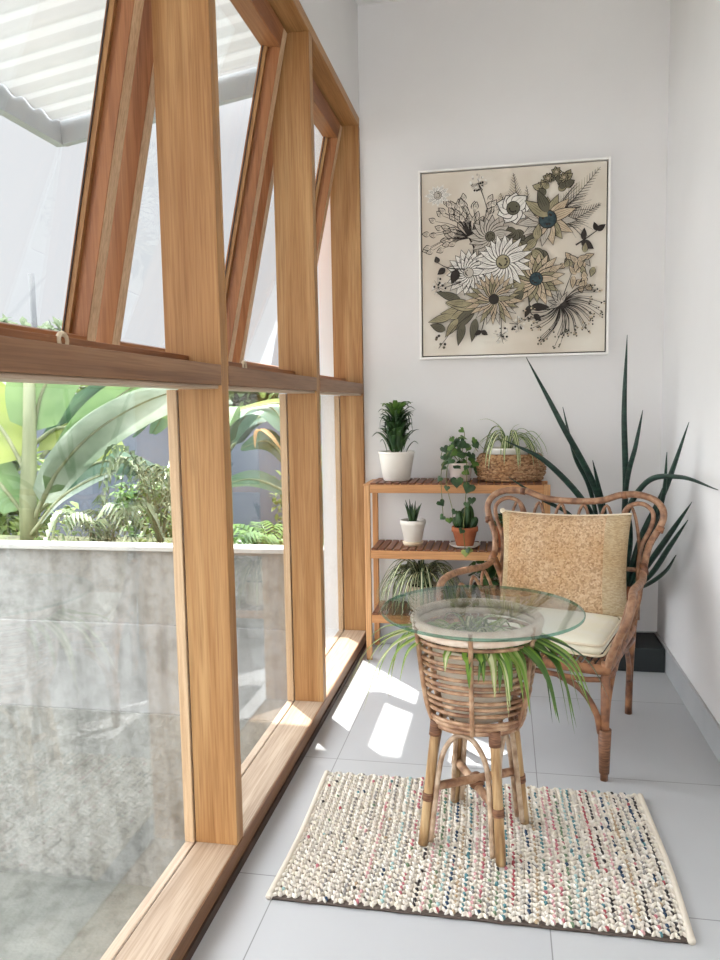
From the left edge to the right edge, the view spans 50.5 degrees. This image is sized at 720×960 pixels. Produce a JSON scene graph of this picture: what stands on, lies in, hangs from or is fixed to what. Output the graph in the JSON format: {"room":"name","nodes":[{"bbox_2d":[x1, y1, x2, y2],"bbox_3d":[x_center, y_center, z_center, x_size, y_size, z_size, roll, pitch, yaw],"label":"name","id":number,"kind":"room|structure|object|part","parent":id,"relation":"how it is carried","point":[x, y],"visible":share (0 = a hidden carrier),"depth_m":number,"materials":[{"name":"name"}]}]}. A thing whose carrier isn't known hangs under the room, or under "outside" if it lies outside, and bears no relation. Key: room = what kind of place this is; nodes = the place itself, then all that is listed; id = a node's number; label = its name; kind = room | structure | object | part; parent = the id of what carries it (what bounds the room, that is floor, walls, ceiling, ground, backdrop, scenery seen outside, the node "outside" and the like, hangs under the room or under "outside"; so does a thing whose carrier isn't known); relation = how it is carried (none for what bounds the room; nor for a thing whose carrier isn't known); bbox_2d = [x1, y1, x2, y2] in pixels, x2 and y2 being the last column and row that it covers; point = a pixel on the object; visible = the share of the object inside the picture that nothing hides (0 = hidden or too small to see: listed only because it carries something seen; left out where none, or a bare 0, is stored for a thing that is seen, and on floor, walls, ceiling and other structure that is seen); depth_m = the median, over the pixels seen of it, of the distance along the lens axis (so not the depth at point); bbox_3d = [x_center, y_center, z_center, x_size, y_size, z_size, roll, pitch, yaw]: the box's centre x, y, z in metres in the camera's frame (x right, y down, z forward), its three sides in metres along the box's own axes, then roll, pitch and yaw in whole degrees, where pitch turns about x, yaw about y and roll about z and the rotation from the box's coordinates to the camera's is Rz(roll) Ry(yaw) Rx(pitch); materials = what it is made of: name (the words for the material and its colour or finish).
{"room":"sunroom","nodes":[
{"label":"sunroom","id":0,"kind":"room"},
{"bbox_2d":[299,0,358,646],"bbox_3d":[-0.418,0.191,2.215,0.240,4.900,4.460,0,6,11],"label":"wall","id":1,"kind":"structure","parent":0,"point":[324,262],"depth_m":3.93,"materials":[{"name":"white paint"}]},
{"bbox_2d":[0,0,221,389],"bbox_3d":[-0.644,-0.235,1.508,0.416,2.554,0.958,0,6,11],"label":"window","id":2,"kind":"structure","parent":1,"relation":"in","point":[122,18],"depth_m":1.84,"materials":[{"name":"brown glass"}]},
{"bbox_3d":[-0.694,-0.889,1.444,0.338,1.238,0.858,0,6,11],"label":"sash rail","id":3,"kind":"part","parent":2,"relation":"part of","materials":[{"name":"brown wood"}]},
{"bbox_3d":[-0.565,-0.256,1.491,0.082,0.030,0.956,0,6,11],"label":"sub sill","id":4,"kind":"part","parent":2,"relation":"part of","materials":[{"name":"brown wood"}]},
{"bbox_2d":[0,0,260,146],"bbox_3d":[-1.222,-1.759,2.122,1.480,0.349,3.650,0,6,11],"label":"canopy","id":5,"kind":"object","parent":1,"relation":"attached to","point":[50,49],"visible":0.32,"depth_m":3.48,"materials":[{"name":"grey"}]},
{"bbox_2d":[96,0,316,393],"bbox_3d":[-0.458,-0.336,2.494,0.416,2.554,0.961,0,6,11],"label":"window","id":6,"kind":"structure","parent":1,"relation":"in","point":[259,16],"depth_m":2.40,"materials":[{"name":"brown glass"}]},
{"bbox_3d":[-0.379,-0.356,2.478,0.082,0.030,0.959,0,6,11],"label":"sub sill","id":7,"kind":"part","parent":6,"relation":"part of","materials":[{"name":"brown wood"}]},
{"bbox_2d":[100,629,365,959],"bbox_3d":[-0.405,1.033,2.080,0.146,0.090,4.033,0,6,11],"label":"sill","id":8,"kind":"structure","parent":1,"relation":"attached to","point":[154,930],"depth_m":2.00,"materials":[{"name":"brown wood"}]},
{"bbox_2d":[151,0,242,844],"bbox_3d":[-0.421,-0.283,1.976,0.151,2.550,0.058,0,6,11],"label":"post","id":9,"kind":"object","parent":8,"relation":"on","point":[184,35],"visible":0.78,"depth_m":1.97,"materials":[{"name":"brown wood"}]},
{"bbox_2d":[272,31,325,701],"bbox_3d":[-0.235,-0.384,2.964,0.151,2.550,0.058,0,6,11],"label":"post","id":10,"kind":"object","parent":8,"relation":"on","point":[293,117],"visible":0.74,"depth_m":2.94,"materials":[{"name":"brown wood"}]},
{"bbox_2d":[330,125,365,630],"bbox_3d":[-0.054,-0.481,3.923,0.151,2.550,0.066,0,6,11],"label":"post","id":11,"kind":"object","parent":8,"relation":"on","point":[345,196],"visible":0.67,"depth_m":3.89,"materials":[{"name":"brown wood"}]},
{"bbox_2d":[168,632,365,959],"bbox_3d":[-0.332,1.012,2.064,0.004,0.045,4.033,0,6,11],"label":"sill","id":12,"kind":"structure","parent":1,"relation":"attached to","point":[184,943],"depth_m":2.17,"materials":[{"name":"brown wood"}]},
{"bbox_2d":[232,78,362,395],"bbox_3d":[-0.275,-0.434,3.466,0.416,2.554,0.926,0,6,11],"label":"window","id":13,"kind":"structure","parent":1,"relation":"in","point":[326,122],"depth_m":3.29,"materials":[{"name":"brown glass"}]},
{"bbox_3d":[-0.196,-0.455,3.449,0.082,0.030,0.924,0,6,11],"label":"sub sill","id":14,"kind":"part","parent":13,"relation":"part of","materials":[{"name":"brown wood"}]},
{"bbox_2d":[268,0,358,125],"bbox_3d":[-0.448,-1.570,1.823,0.150,0.042,4.033,0,6,11],"label":"beam","id":15,"kind":"structure","parent":1,"relation":"attached to","point":[291,14],"depth_m":3.11,"materials":[{"name":"brown wood"}]},
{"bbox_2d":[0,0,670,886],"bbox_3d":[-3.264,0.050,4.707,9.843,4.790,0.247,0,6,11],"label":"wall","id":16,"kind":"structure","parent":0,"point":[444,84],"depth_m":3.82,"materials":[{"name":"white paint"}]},
{"bbox_2d":[372,623,654,644],"bbox_3d":[0.746,0.802,3.896,1.436,0.115,0.012,0,6,11],"label":"baseboard","id":17,"kind":"structure","parent":16,"relation":"attached to","point":[386,630],"depth_m":4.00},
{"bbox_2d":[418,156,610,359],"bbox_3d":[0.735,-1.053,3.690,0.901,0.908,0.047,0,6,11],"label":"framed picture","id":18,"kind":"object","parent":16,"relation":"attached to","point":[514,259],"visible":1,"depth_m":3.67,"materials":[{"name":"white paper"}]},
{"bbox_2d":[356,0,399,4],"bbox_3d":[0.139,-2.073,0.618,1.748,0.120,6.273,0,6,11],"label":"ceiling","id":19,"kind":"structure","parent":0,"point":[359,2],"depth_m":3.69,"materials":[{"name":"white paint"}]},
{"bbox_2d":[191,643,719,959],"bbox_3d":[0.244,1.215,0.984,1.568,0.120,6.173,0,6,11],"label":"floor","id":20,"kind":"structure","parent":0,"point":[658,752],"depth_m":2.42,"materials":[{"name":"tile"}]},
{"bbox_2d":[182,642,366,959],"bbox_3d":[-0.329,1.046,2.067,0.010,0.024,4.033,0,6,11],"label":"seal","id":21,"kind":"object","parent":20,"relation":"on","point":[195,943],"visible":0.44,"depth_m":2.23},
{"bbox_2d":[363,478,550,659],"bbox_3d":[0.476,0.438,3.762,0.878,0.876,0.255,0,6,11],"label":"plant shelf","id":22,"kind":"object","parent":20,"relation":"on","point":[381,549],"visible":0.48,"depth_m":3.69,"materials":[{"name":"brown wood"}]},
{"bbox_3d":[0.041,0.453,3.726,0.028,0.868,0.022,0,6,11],"label":"leg","id":23,"kind":"part","parent":22,"relation":"part of","materials":[{"name":"brown wood"}]},
{"bbox_3d":[0.084,0.432,3.954,0.028,0.862,0.022,0,6,11],"label":"leg","id":24,"kind":"part","parent":22,"relation":"part of","materials":[{"name":"brown wood"}]},
{"bbox_2d":[373,400,418,480],"bbox_3d":[0.178,-0.195,3.756,0.229,0.394,0.201,0,6,11],"label":"dracaena","id":25,"kind":"object","parent":22,"relation":"on","point":[396,463],"visible":1,"depth_m":3.72,"materials":[{"name":"plant"}]},
{"bbox_2d":[378,450,414,480],"bbox_3d":[0.181,-0.071,3.773,0.179,0.144,0.179,0,6,11],"label":"pot","id":26,"kind":"object","parent":25,"relation":"on","point":[396,465],"depth_m":3.71,"materials":[{"name":"white ceramic"}]},
{"bbox_2d":[400,499,425,546],"bbox_3d":[0.261,0.208,3.766,0.126,0.227,0.126,0,6,11],"label":"aloe","id":27,"kind":"object","parent":22,"relation":"on","point":[412,527],"visible":1,"depth_m":3.73,"materials":[{"name":"ceramic"}]},
{"bbox_2d":[400,518,425,542],"bbox_3d":[0.261,0.249,3.770,0.126,0.108,0.126,0,6,11],"label":"pot","id":28,"kind":"object","parent":27,"relation":"on","point":[412,528],"depth_m":3.73,"materials":[{"name":"white ceramic"}]},
{"bbox_2d":[403,540,423,546],"bbox_3d":[0.263,0.311,3.776,0.104,0.020,0.104,0,6,11],"label":"saucer","id":29,"kind":"object","parent":27,"relation":"on","point":[411,543],"depth_m":3.73,"materials":[{"name":"white ceramic"}]},
{"bbox_3d":[0.482,0.667,3.784,0.816,0.040,0.253,0,6,11],"label":"shelf rail","id":30,"kind":"part","parent":22,"relation":"part of","materials":[{"name":"brown wood"}]},
{"bbox_2d":[375,559,465,614],"bbox_3d":[0.294,0.520,3.748,0.461,0.271,0.346,0,6,6],"label":"spider plant","id":31,"kind":"object","parent":22,"relation":"on","point":[421,575],"visible":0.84,"depth_m":3.73,"materials":[{"name":"green plant"}]},
{"bbox_3d":[0.307,0.577,3.800,0.162,0.124,0.162,0,6,11],"label":"pot","id":32,"kind":"part","parent":31,"relation":"part of","materials":[{"name":"white ceramic"}]},
{"bbox_3d":[0.477,0.349,3.752,0.816,0.040,0.253,0,6,11],"label":"shelf rail","id":33,"kind":"part","parent":22,"relation":"part of","materials":[{"name":"brown wood"}]},
{"bbox_3d":[0.455,0.030,3.724,0.849,0.042,0.255,0,6,11],"label":"shelf rail","id":34,"kind":"part","parent":22,"relation":"part of","materials":[{"name":"brown wood"}]},
{"bbox_2d":[436,427,478,557],"bbox_3d":[0.473,0.052,3.652,0.189,0.607,0.214,1,6,19],"label":"trailing hoya","id":35,"kind":"object","parent":22,"relation":"on","point":[460,471],"visible":1,"depth_m":3.61,"materials":[{"name":"plant"}]},
{"bbox_2d":[448,462,471,481],"bbox_3d":[0.485,-0.040,3.688,0.119,0.089,0.119,0,6,11],"label":"pot","id":36,"kind":"object","parent":35,"relation":"on","point":[456,468],"depth_m":3.64,"materials":[{"name":"white ceramic"}]},
{"bbox_2d":[449,542,480,548],"bbox_3d":[0.509,0.317,3.710,0.152,0.014,0.152,0,6,11],"label":"saucer","id":37,"kind":"object","parent":22,"relation":"on","point":[453,544],"visible":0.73,"depth_m":3.67,"materials":[{"name":"white ceramic"}]},
{"bbox_2d":[452,505,477,545],"bbox_3d":[0.508,0.219,3.700,0.129,0.199,0.128,0,6,11],"label":"potted cactus","id":38,"kind":"object","parent":37,"relation":"on","point":[470,522],"visible":0.87,"depth_m":3.67,"materials":[{"name":"plant"}]},
{"bbox_2d":[452,525,477,545],"bbox_3d":[0.509,0.271,3.705,0.128,0.094,0.128,0,6,11],"label":"pot","id":39,"kind":"object","parent":38,"relation":"on","point":[470,530],"depth_m":3.66,"materials":[{"name":"ceramic"}]},
{"bbox_2d":[468,561,499,599],"bbox_3d":[0.641,0.501,3.726,0.231,0.280,0.194,0,6,11],"label":"potted peperomia","id":40,"kind":"object","parent":22,"relation":"on","point":[491,571],"visible":0.29,"depth_m":3.69,"materials":[{"name":"plant"}]},
{"bbox_2d":[494,512,503,547],"bbox_3d":[0.699,0.236,3.687,0.134,0.172,0.134,0,6,11],"label":"potted succulent","id":41,"kind":"object","parent":22,"relation":"on","point":[500,516],"visible":0.12,"depth_m":3.65,"materials":[{"name":"green plant"}]},
{"bbox_2d":[496,523,503,547],"bbox_3d":[0.699,0.270,3.690,0.134,0.104,0.134,0,6,11],"label":"pot","id":42,"kind":"object","parent":41,"relation":"on","point":[499,546],"depth_m":3.65,"materials":[{"name":"ceramic"}]},
{"bbox_2d":[475,452,546,481],"bbox_3d":[0.721,-0.064,3.667,0.342,0.129,0.270,0,6,11],"label":"woven basket","id":43,"kind":"object","parent":22,"relation":"on","point":[499,470],"visible":0.9,"depth_m":3.56,"materials":[{"name":"brown wicker"}]},
{"bbox_2d":[473,419,547,469],"bbox_3d":[0.705,-0.149,3.624,0.366,0.286,0.274,0,6,11],"label":"spider plant","id":44,"kind":"object","parent":43,"relation":"in","point":[506,448],"visible":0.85,"depth_m":3.59,"materials":[{"name":"green plant"}]},
{"bbox_3d":[0.711,-0.083,3.667,0.200,0.147,0.200,0,6,11],"label":"pot","id":45,"kind":"part","parent":44,"relation":"part of","materials":[{"name":"white ceramic"}]},
{"bbox_3d":[0.915,0.433,3.798,0.028,0.862,0.022,0,6,11],"label":"leg","id":46,"kind":"part","parent":22,"relation":"part of","materials":[{"name":"brown wood"}]},
{"bbox_3d":[0.873,0.454,3.570,0.028,0.868,0.022,0,6,11],"label":"leg","id":47,"kind":"part","parent":22,"relation":"part of","materials":[{"name":"brown wood"}]},
{"bbox_2d":[265,770,695,945],"bbox_3d":[0.329,1.027,2.177,1.041,0.020,0.678,0,6,11],"label":"woven rug","id":48,"kind":"object","parent":20,"relation":"on","point":[584,861],"visible":0.92,"depth_m":2.07,"materials":[{"name":"beige fabric"}]},
{"bbox_2d":[410,598,543,866],"bbox_3d":[0.333,0.697,2.181,0.372,0.644,0.372,2,6,27],"label":"plant stand","id":49,"kind":"object","parent":48,"relation":"on","point":[498,733],"visible":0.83,"depth_m":2.08,"materials":[{"name":"wicker"}]},
{"bbox_3d":[0.195,0.847,2.140,0.072,0.358,0.028,-3,6,-20],"label":"leg","id":50,"kind":"part","parent":49,"relation":"part of","materials":[{"name":"wicker"}]},
{"bbox_3d":[0.299,0.825,2.344,0.028,0.358,0.073,-2,6,-15],"label":"leg","id":51,"kind":"part","parent":49,"relation":"part of","materials":[{"name":"wicker"}]},
{"bbox_2d":[352,612,605,733],"bbox_3d":[0.326,0.532,2.195,0.746,0.281,0.461,0,6,11],"label":"spider plant","id":52,"kind":"object","parent":49,"relation":"on","point":[505,661],"visible":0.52,"depth_m":2.06,"materials":[{"name":"green plant"}]},
{"bbox_3d":[0.331,0.558,2.168,0.256,0.207,0.256,0,6,11],"label":"pot","id":53,"kind":"part","parent":52,"relation":"part of","materials":[{"name":"brown wicker"}]},
{"bbox_2d":[381,585,585,641],"bbox_3d":[0.344,0.368,2.166,0.568,0.009,0.568,0,6,11],"label":"glass tabletop","id":54,"kind":"object","parent":49,"relation":"on","point":[452,586],"visible":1,"depth_m":2.03,"materials":[{"name":"clear glass"}]},
{"bbox_3d":[0.369,0.853,2.050,0.028,0.358,0.072,-2,6,-14],"label":"leg","id":55,"kind":"part","parent":49,"relation":"part of","materials":[{"name":"wicker"}]},
{"bbox_3d":[0.464,0.833,2.230,0.066,0.358,0.028,-3,6,-16],"label":"leg","id":56,"kind":"part","parent":49,"relation":"part of","materials":[{"name":"wicker"}]},
{"bbox_2d":[436,487,666,781],"bbox_3d":[0.718,0.512,2.853,0.723,0.902,0.656,2,6,29],"label":"rattan armchair","id":57,"kind":"object","parent":20,"relation":"on","point":[623,642],"visible":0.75,"depth_m":2.88,"materials":[{"name":"wicker"}]},
{"bbox_3d":[0.619,0.621,3.214,0.153,0.618,0.038,-4,7,-31],"label":"leg","id":58,"kind":"part","parent":57,"relation":"part of","materials":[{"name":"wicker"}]},
{"bbox_3d":[0.712,0.329,2.831,0.723,0.534,0.646,2,6,29],"label":"frame","id":59,"kind":"part","parent":57,"relation":"part of","materials":[{"name":"wicker"}]},
{"bbox_2d":[484,606,621,657],"bbox_3d":[0.679,0.539,2.785,0.481,0.070,0.391,2,6,29],"label":"seat cushion","id":60,"kind":"object","parent":57,"relation":"on","point":[591,638],"visible":0.47,"depth_m":2.67,"materials":[{"name":"beige fabric"}]},
{"bbox_2d":[500,508,631,619],"bbox_3d":[0.792,0.338,3.001,0.532,0.438,0.199,2,6,30],"label":"woven pillow","id":61,"kind":"object","parent":57,"relation":"on","point":[580,559],"visible":0.9,"depth_m":2.92,"materials":[{"name":"beige fabric"}]},
{"bbox_3d":[0.714,0.586,2.853,0.538,0.034,0.613,2,6,29],"label":"seat frame","id":62,"kind":"part","parent":57,"relation":"part of","materials":[{"name":"wicker"}]},
{"bbox_3d":[0.805,0.794,2.509,0.030,0.400,0.030,0,6,11],"label":"leg","id":63,"kind":"part","parent":57,"relation":"part of","materials":[{"name":"wicker"}]},
{"bbox_3d":[0.842,0.336,3.071,0.542,0.018,0.051,2,6,29],"label":"rail","id":64,"kind":"part","parent":57,"relation":"part of","materials":[{"name":"wicker"}]},
{"bbox_3d":[1.067,0.637,2.970,0.038,0.618,0.153,-1,6,-2],"label":"leg","id":65,"kind":"part","parent":57,"relation":"part of","materials":[{"name":"wicker"}]},
{"bbox_2d":[505,338,717,643],"bbox_3d":[1.208,0.092,3.200,0.671,1.422,1.007,-5,7,-34],"label":"snake plant","id":66,"kind":"object","parent":20,"relation":"on","point":[593,485],"visible":0.49,"depth_m":3.40,"materials":[{"name":"leaf"},{"name":"dark charcoal ceramic"},{"name":"soil"}]},
{"bbox_2d":[589,632,664,672],"bbox_3d":[1.262,0.818,3.659,0.329,0.112,0.258,0,6,11],"label":"planter","id":67,"kind":"object","parent":20,"relation":"on","point":[649,656],"visible":0.46,"depth_m":3.52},
{"bbox_2d":[473,580,499,599],"bbox_3d":[0.641,0.573,3.737,0.172,0.134,0.172,0,6,11],"label":"pot","id":68,"kind":"object","parent":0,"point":[488,593],"depth_m":3.66,"materials":[{"name":"ceramic"}]},
{"bbox_2d":[657,0,719,724],"bbox_3d":[0.928,-0.425,0.637,0.100,3.190,6.073,0,6,11],"label":"wall","id":69,"kind":"structure","parent":0,"point":[688,614],"depth_m":3.05,"materials":[{"name":"white paint"}]},
{"bbox_2d":[655,631,719,762],"bbox_3d":[0.899,1.104,0.798,0.012,0.115,6.073,0,6,11],"label":"baseboard","id":70,"kind":"structure","parent":69,"relation":"attached to","point":[707,724],"depth_m":2.99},
{"label":"outside","id":71,"kind":"structure","parent":0,"visible":0},
{"bbox_2d":[0,871,151,959],"bbox_3d":[-7.192,2.872,1.595,13.280,0.220,7.900,0,6,11],"label":"ground","id":72,"kind":"structure","parent":71,"point":[42,917],"depth_m":4.22,"materials":[{"name":"grey concrete"}]},
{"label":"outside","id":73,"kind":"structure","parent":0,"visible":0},
{"bbox_2d":[0,535,237,542],"bbox_3d":[-6.486,0.943,6.364,12.900,0.800,1.630,0,6,11],"label":"garden","id":74,"kind":"object","parent":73,"point":[2,537],"depth_m":6.24,"materials":[{"name":"soil"}]},
{"bbox_2d":[32,534,75,540],"bbox_3d":[-2.121,0.491,5.310,0.513,0.255,0.490,-2,6,-6],"label":"shrub","id":75,"kind":"object","parent":74,"relation":"on","point":[38,538],"visible":0.02,"depth_m":5.40,"materials":[{"name":"green plant"}]},
{"bbox_2d":[43,494,164,542],"bbox_3d":[-1.680,0.350,5.104,0.739,0.466,0.785,0,6,11],"label":"fern","id":76,"kind":"object","parent":74,"relation":"on","point":[132,510],"visible":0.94,"depth_m":4.96,"materials":[{"name":"green plant"}]},
{"bbox_2d":[0,382,232,540],"bbox_3d":[-2.075,-0.197,5.774,2.636,1.536,1.055,0,6,11],"label":"banana plant","id":77,"kind":"object","parent":74,"relation":"on","point":[81,426],"visible":0.74,"depth_m":5.50,"materials":[{"name":"green plant"}]},
{"bbox_3d":[-2.418,-0.079,5.561,0.189,1.354,0.139,0,6,11],"label":"stem","id":78,"kind":"part","parent":77,"relation":"part of","materials":[{"name":"green plant"}]},
{"bbox_2d":[95,444,171,542],"bbox_3d":[-1.398,0.122,5.426,0.870,0.845,0.739,0,6,11],"label":"shrub","id":79,"kind":"object","parent":74,"relation":"on","point":[113,464],"visible":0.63,"depth_m":5.34,"materials":[{"name":"green plant"}]},
{"bbox_2d":[132,538,170,542],"bbox_3d":[-1.373,0.506,5.008,0.414,0.259,0.401,0,6,11],"label":"shrub","id":80,"kind":"object","parent":74,"relation":"on","point":[141,539],"visible":0.02,"depth_m":5.11,"materials":[{"name":"green plant"}]},
{"bbox_2d":[245,537,281,544],"bbox_3d":[-0.580,0.483,4.986,0.657,0.282,0.505,0,6,11],"label":"shrub","id":81,"kind":"object","parent":74,"relation":"on","point":[256,542],"visible":0.02,"depth_m":5.01,"materials":[{"name":"green plant"}]},
{"bbox_2d":[233,520,323,545],"bbox_3d":[-0.604,0.428,5.196,0.747,0.260,0.813,-3,6,-18],"label":"fern","id":82,"kind":"object","parent":74,"relation":"on","point":[261,537],"visible":0.39,"depth_m":5.12,"materials":[{"name":"green plant"}]},
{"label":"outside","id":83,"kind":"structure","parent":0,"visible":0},
{"bbox_3d":[-8.582,0.223,16.850,20.900,0.250,18.250,0,6,11],"label":"garden","id":84,"kind":"object","parent":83,"visible":0},
{"bbox_2d":[0,313,62,330],"bbox_3d":[-7.588,-1.838,17.088,2.850,3.772,2.017,0,6,11],"label":"tree","id":85,"kind":"object","parent":84,"relation":"on","point":[23,321],"visible":0.03,"depth_m":17.08,"materials":[{"name":"plant"}]},
{"bbox_2d":[28,273,37,327],"bbox_3d":[-6.473,-1.945,15.338,0.111,4.310,0.111,3,7,33],"label":"utility pole","id":86,"kind":"object","parent":84,"relation":"on","point":[31,276],"visible":0.35,"depth_m":15.14,"materials":[{"name":"grey"}]},
{"bbox_2d":[0,447,91,535],"bbox_3d":[-3.329,0.220,7.240,1.368,1.558,1.075,0,6,11],"label":"shrub","id":87,"kind":"object","parent":84,"relation":"on","point":[7,526],"visible":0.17,"depth_m":7.17,"materials":[{"name":"green plant"}]},
{"bbox_3d":[-3.320,0.627,7.234,0.023,0.750,0.023,0,6,11],"label":"stem","id":88,"kind":"part","parent":87,"relation":"part of","materials":[{"name":"green plant"}]},
{"bbox_2d":[76,385,88,392],"bbox_3d":[-3.712,-0.580,11.313,1.470,2.265,1.328,-6,7,-40],"label":"tree","id":89,"kind":"object","parent":84,"relation":"on","point":[81,387],"visible":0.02,"depth_m":11.01,"materials":[{"name":"green plant"}]},
{"bbox_2d":[110,464,171,536],"bbox_3d":[-2.100,0.362,7.789,0.989,1.126,0.825,3,7,35],"label":"shrub","id":90,"kind":"object","parent":84,"relation":"on","point":[131,495],"visible":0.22,"depth_m":7.67,"materials":[{"name":"green plant"}]},
{"bbox_2d":[124,508,171,537],"bbox_3d":[-1.689,0.576,6.682,0.754,0.902,0.513,-3,6,-18],"label":"shrub","id":91,"kind":"object","parent":84,"relation":"on","point":[169,527],"visible":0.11,"depth_m":6.66,"materials":[{"name":"green plant"}]},
{"bbox_2d":[132,415,167,437],"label":"banana plant","id":92,"kind":"object","parent":84,"relation":"on","point":[159,425],"depth_m":7.53,"materials":[{"name":"green plant"}]},
{"bbox_2d":[9,410,323,538],"bbox_3d":[-4.850,-0.005,9.375,11.000,1.560,0.150,0,6,11],"label":"wall","id":93,"kind":"structure","parent":84,"relation":"on","point":[250,504],"depth_m":8.69,"materials":[{"name":"white paint"}]},
{"bbox_2d":[229,391,278,406],"bbox_3d":[-1.391,-0.481,10.434,1.319,2.162,1.430,0,6,11],"label":"tree","id":94,"kind":"object","parent":84,"relation":"on","point":[240,399],"visible":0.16,"depth_m":10.09,"materials":[{"name":"green plant"}]},
{"bbox_2d":[229,406,279,450],"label":"banana plant","id":95,"kind":"object","parent":84,"relation":"on","point":[244,424],"depth_m":6.72,"materials":[{"name":"green plant"}]},
{"bbox_3d":[-1.226,0.266,7.007,0.118,1.360,0.118,0,6,11],"label":"stem","id":96,"kind":"part","parent":95,"relation":"part of","materials":[{"name":"plant"}]},
{"bbox_2d":[231,398,321,494],"bbox_3d":[-0.649,0.150,6.469,1.068,1.676,0.338,-1,6,5],"label":"banana plant","id":97,"kind":"object","parent":84,"relation":"on","point":[268,440],"visible":0.44,"depth_m":6.43,"materials":[{"name":"green plant"}]},
{"bbox_2d":[268,470,323,539],"bbox_3d":[-0.427,0.343,7.784,1.020,1.108,0.732,3,7,38],"label":"shrub","id":98,"kind":"object","parent":84,"relation":"on","point":[279,501],"visible":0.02,"depth_m":7.79,"materials":[{"name":"green plant"}]}
]}

